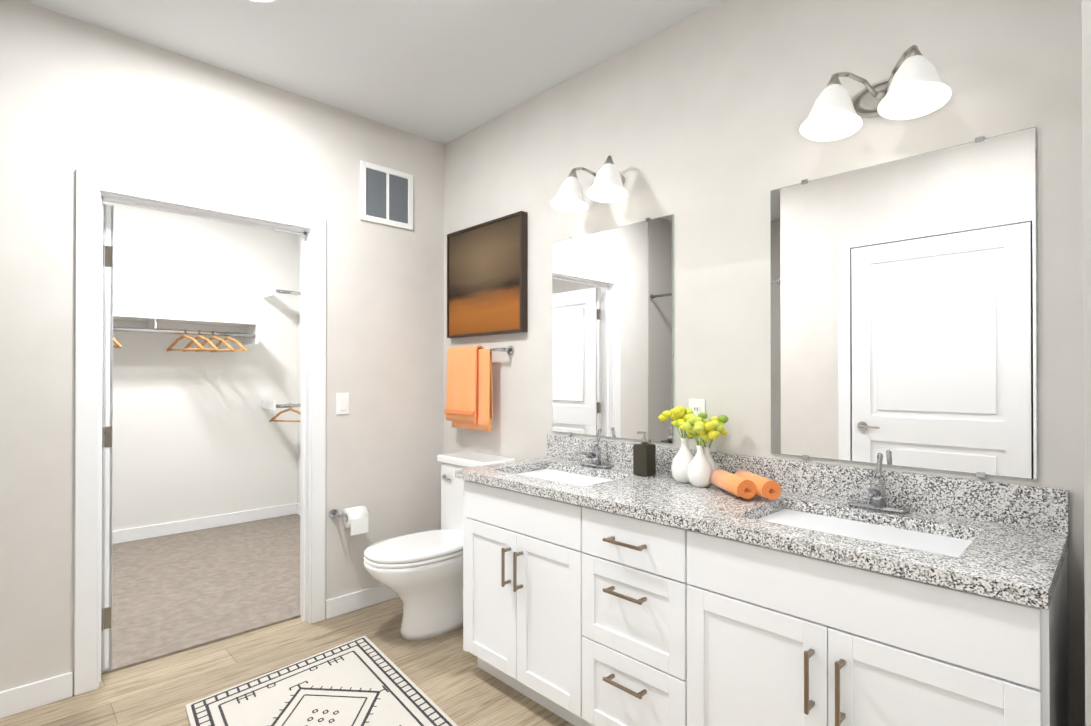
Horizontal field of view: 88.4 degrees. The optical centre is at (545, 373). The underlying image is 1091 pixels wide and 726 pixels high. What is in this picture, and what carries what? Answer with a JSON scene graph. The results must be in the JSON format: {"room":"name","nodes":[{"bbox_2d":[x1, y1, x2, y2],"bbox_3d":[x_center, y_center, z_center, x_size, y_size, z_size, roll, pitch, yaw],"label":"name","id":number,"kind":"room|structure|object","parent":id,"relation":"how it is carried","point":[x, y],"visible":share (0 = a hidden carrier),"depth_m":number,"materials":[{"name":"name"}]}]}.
{"room":"bathroom","nodes":[
{"label":"bathroom","id":0,"kind":"room"},
{"bbox_2d":[103,201,297,530],"bbox_3d":[-3.499,-0.060,4.156,3.200,2.740,0.120,0,0,-44],"label":"wall","id":1,"kind":"structure","parent":0,"point":[197,435],"depth_m":4.67,"materials":[{"name":"white paint"}]},
{"bbox_2d":[112,503,295,543],"bbox_3d":[-3.452,1.249,4.101,3.200,0.098,0.014,0,0,-44],"label":"baseboard","id":2,"kind":"structure","parent":1,"relation":"attached to","point":[145,532],"depth_m":4.65,"materials":[{"name":"white wood"}]},
{"bbox_2d":[113,285,300,421],"bbox_3d":[-3.283,-0.168,3.933,3.195,1.185,0.497,0,0,-44],"label":"shelf","id":3,"kind":"object","parent":1,"relation":"attached to","point":[250,334],"visible":0.6,"depth_m":4.47,"materials":[{"name":"white wood"}]},
{"bbox_2d":[101,514,300,674],"bbox_3d":[-2.701,1.330,3.327,3.440,0.072,2.410,0,0,-44],"label":"floor","id":4,"kind":"structure","parent":0,"point":[172,594],"depth_m":3.40,"materials":[{"name":"beige carpet"}]},
{"bbox_2d":[0,0,443,694],"bbox_3d":[-1.826,-0.069,2.435,3.200,2.740,0.120,0,0,-44],"label":"wall","id":5,"kind":"structure","parent":0,"point":[47,96],"depth_m":2.52,"materials":[{"name":"paint"}]},
{"bbox_2d":[0,672,72,718],"bbox_3d":[-2.415,1.248,1.761,1.425,0.098,0.014,0,0,-44],"label":"baseboard","id":6,"kind":"structure","parent":5,"relation":"attached to","point":[22,698],"depth_m":2.18,"materials":[{"name":"white wood"}]},
{"bbox_2d":[101,204,113,669],"bbox_3d":[-2.217,0.280,2.736,0.154,2.030,0.856,0,0,-44],"label":"closet door","id":7,"kind":"structure","parent":5,"relation":"in","point":[107,448],"depth_m":2.45,"materials":[{"name":"white wood"}]},
{"bbox_2d":[74,168,325,695],"bbox_3d":[-1.582,0.237,2.670,1.022,2.131,0.152,0,0,-44],"label":"door frame","id":8,"kind":"structure","parent":5,"relation":"attached to","point":[94,190],"depth_m":2.38,"materials":[{"name":"white wood"}]},
{"bbox_2d":[336,393,348,413],"bbox_3d":[-1.101,0.164,3.046,0.072,0.116,0.010,0,0,-44],"label":"switch plate","id":9,"kind":"object","parent":5,"relation":"attached to","point":[342,403],"visible":1,"depth_m":3.04,"materials":[{"name":"white plastic"}]},
{"bbox_2d":[329,505,368,535],"bbox_3d":[-1.044,0.787,3.017,0.188,0.134,0.128,0,0,-44],"label":"toilet paper holder","id":10,"kind":"object","parent":5,"relation":"attached to","point":[355,519],"visible":0.98,"depth_m":2.99,"materials":[{"name":"white paper"}]},
{"bbox_2d":[325,584,397,618],"bbox_3d":[-0.906,1.256,3.229,0.725,0.098,0.014,0,0,-44],"label":"baseboard","id":11,"kind":"structure","parent":5,"relation":"attached to","point":[343,604],"depth_m":3.09,"materials":[{"name":"white wood"}]},
{"bbox_2d":[360,160,412,229],"bbox_3d":[-0.911,-1.020,3.235,0.330,0.330,0.013,0,0,-44],"label":"air vent","id":12,"kind":"object","parent":5,"relation":"in","point":[386,195],"visible":1,"depth_m":3.23,"materials":[{"name":"white metal"}]},
{"bbox_2d":[0,597,573,725],"bbox_3d":[-0.596,1.324,1.162,3.440,0.060,3.630,0,0,-44],"label":"floor","id":13,"kind":"structure","parent":0,"point":[450,678],"depth_m":2.40,"materials":[{"name":"brown wood"}]},
{"bbox_2d":[185,636,457,725],"bbox_3d":[-0.696,1.293,1.910,0.767,0.008,1.590,0,0,-39],"label":"rug","id":14,"kind":"object","parent":13,"relation":"on","point":[363,681],"visible":1,"depth_m":2.23,"materials":[{"name":"beige fabric"}]},
{"bbox_2d":[363,451,515,640],"bbox_3d":[-0.570,0.879,2.890,0.737,0.848,0.436,0,0,-44],"label":"toilet","id":15,"kind":"object","parent":13,"relation":"on","point":[420,574],"visible":0.69,"depth_m":2.77,"materials":[{"name":"white ceramic"}]},
{"bbox_2d":[455,476,1068,725],"bbox_3d":[0.479,0.873,1.924,0.594,0.850,1.898,0,0,-44],"label":"bathroom vanity","id":16,"kind":"object","parent":13,"relation":"on","point":[603,585],"depth_m":1.55,"materials":[{"name":"white wood"}]},
{"bbox_2d":[455,456,1068,603],"bbox_3d":[0.482,0.431,1.937,0.575,0.035,1.912,0,0,-44],"label":"countertop","id":17,"kind":"structure","parent":16,"relation":"on","point":[1013,559],"depth_m":1.52,"materials":[{"name":"grey stone"}]},
{"bbox_2d":[515,464,618,483],"bbox_3d":[0.072,0.515,2.352,0.354,0.152,0.548,0,0,-44],"label":"sink","id":18,"kind":"object","parent":17,"relation":"in","point":[568,475],"depth_m":2.47,"materials":[{"name":"white ceramic"}]},
{"bbox_2d":[575,428,614,467],"bbox_3d":[0.193,0.335,2.471,0.161,0.163,0.156,0,0,-44],"label":"faucet","id":19,"kind":"object","parent":17,"relation":"on","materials":[{"name":"silver metal"}]},
{"bbox_2d":[633,431,655,476],"bbox_3d":[0.399,0.324,2.280,0.079,0.180,0.068,0,0,-44],"label":"soap dispenser","id":20,"kind":"object","parent":17,"relation":"on","point":[644,458],"visible":1,"depth_m":2.26,"materials":[{"name":"brown"}]},
{"bbox_2d":[658,406,728,487],"bbox_3d":[0.550,0.269,2.103,0.189,0.288,0.271,0,0,-44],"label":"vase","id":21,"kind":"object","parent":17,"relation":"on","point":[699,468],"visible":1,"depth_m":2.06,"materials":[{"name":"white ceramic"}]},
{"bbox_2d":[711,469,780,499],"bbox_3d":[0.673,0.374,1.900,0.138,0.062,0.230,0,0,-6],"label":"rolls","id":22,"kind":"object","parent":17,"relation":"on","point":[745,484],"visible":1,"depth_m":1.82,"materials":[{"name":"orange fabric"}]},
{"bbox_2d":[755,504,970,555],"bbox_3d":[0.852,0.510,1.549,0.354,0.152,0.548,0,0,-44],"label":"sink","id":23,"kind":"object","parent":17,"relation":"in","point":[889,531],"depth_m":1.60,"materials":[{"name":"white ceramic"}]},
{"bbox_2d":[847,453,910,515],"bbox_3d":[0.974,0.330,1.668,0.161,0.163,0.156,0,0,-44],"label":"faucet","id":24,"kind":"object","parent":17,"relation":"on","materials":[{"name":"silver metal"}]},
{"bbox_2d":[297,235,300,503],"bbox_3d":[-1.514,-0.058,4.495,0.120,2.740,2.400,0,0,-44],"label":"wall","id":25,"kind":"structure","parent":0,"point":[299,351],"depth_m":5.20,"materials":[{"name":"white paint"}]},
{"bbox_2d":[296,503,299,514],"bbox_3d":[-1.506,1.251,4.384,0.014,0.098,2.240,0,0,-44],"label":"baseboard","id":26,"kind":"structure","parent":25,"relation":"attached to","point":[297,504],"depth_m":5.18,"materials":[{"name":"white wood"}]},
{"bbox_2d":[22,0,719,143],"bbox_3d":[-1.436,-1.481,2.041,3.440,0.080,6.040,0,0,-44],"label":"ceiling","id":27,"kind":"structure","parent":0,"point":[443,71],"depth_m":2.44,"materials":[{"name":"white paint"}]},
{"bbox_2d":[250,0,276,2],"bbox_3d":[-1.082,-1.433,2.064,0.200,0.015,0.200,0,0,-44],"label":"recessed light","id":28,"kind":"object","parent":27,"relation":"in","point":[264,1],"visible":0.88,"depth_m":2.15,"materials":[{"name":"white"}]},
{"bbox_2d":[444,0,1084,725],"bbox_3d":[0.591,-0.070,2.330,0.120,2.740,3.640,0,0,-44],"label":"wall","id":29,"kind":"structure","parent":0,"point":[694,122],"depth_m":2.08,"materials":[{"name":"paint"}]},
{"bbox_2d":[444,345,513,430],"bbox_3d":[-0.396,0.080,3.168,0.122,0.470,0.518,0,0,-44],"label":"towel rail","id":30,"kind":"object","parent":29,"relation":"attached to","point":[469,394],"visible":1,"depth_m":3.13,"materials":[{"name":"orange fabric"}]},
{"bbox_2d":[447,211,527,337],"bbox_3d":[-0.347,-0.530,3.178,0.043,0.630,0.680,0,0,-44],"label":"picture","id":31,"kind":"object","parent":29,"relation":"attached to","point":[487,272],"visible":1,"depth_m":3.12,"materials":[{"name":"brown"}]},
{"bbox_2d":[550,155,627,212],"bbox_3d":[0.203,-0.844,2.480,0.228,0.193,0.397,0,0,-44],"label":"sconce","id":32,"kind":"object","parent":29,"relation":"attached to","point":[607,186],"visible":1,"depth_m":2.46,"materials":[{"name":"white glass"}]},
{"bbox_2d":[552,214,672,442],"bbox_3d":[0.279,-0.182,2.557,0.009,0.959,0.700,0,0,-44],"label":"mirror","id":33,"kind":"object","parent":29,"relation":"attached to","point":[612,332],"visible":0.92,"depth_m":2.52,"materials":[{"name":"white mirror"}]},
{"bbox_2d":[689,399,704,415],"bbox_3d":[0.600,0.160,2.225,0.010,0.116,0.072,0,0,-44],"label":"electrical outlet plate","id":34,"kind":"object","parent":29,"relation":"attached to","point":[697,406],"visible":0.42,"depth_m":2.22,"materials":[{"name":"white plastic"}]},
{"bbox_2d":[799,45,951,141],"bbox_3d":[0.981,-0.848,1.681,0.228,0.193,0.397,0,0,-44],"label":"sconce","id":35,"kind":"object","parent":29,"relation":"attached to","point":[913,86],"visible":1,"depth_m":1.68,"materials":[{"name":"white glass"}]},
{"bbox_2d":[770,126,1037,479],"bbox_3d":[1.059,-0.186,1.753,0.009,0.959,0.720,0,0,-44],"label":"mirror","id":36,"kind":"object","parent":29,"relation":"attached to","point":[903,312],"visible":1,"depth_m":1.70,"materials":[{"name":"white mirror"}]},
{"bbox_2d":[547,434,1068,531],"bbox_3d":[0.681,0.359,2.130,0.021,0.110,1.912,0,0,-44],"label":"backsplash","id":37,"kind":"structure","parent":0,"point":[1030,506],"depth_m":1.70,"materials":[{"name":"grey stone"}]},
{"bbox_2d":[1081,0,1090,725],"bbox_3d":[1.204,-0.076,1.139,0.660,2.740,0.138,0,0,-44],"label":"wall","id":38,"kind":"structure","parent":0,"point":[1086,99],"depth_m":0.95,"materials":[{"name":"grey paint"}]}
]}

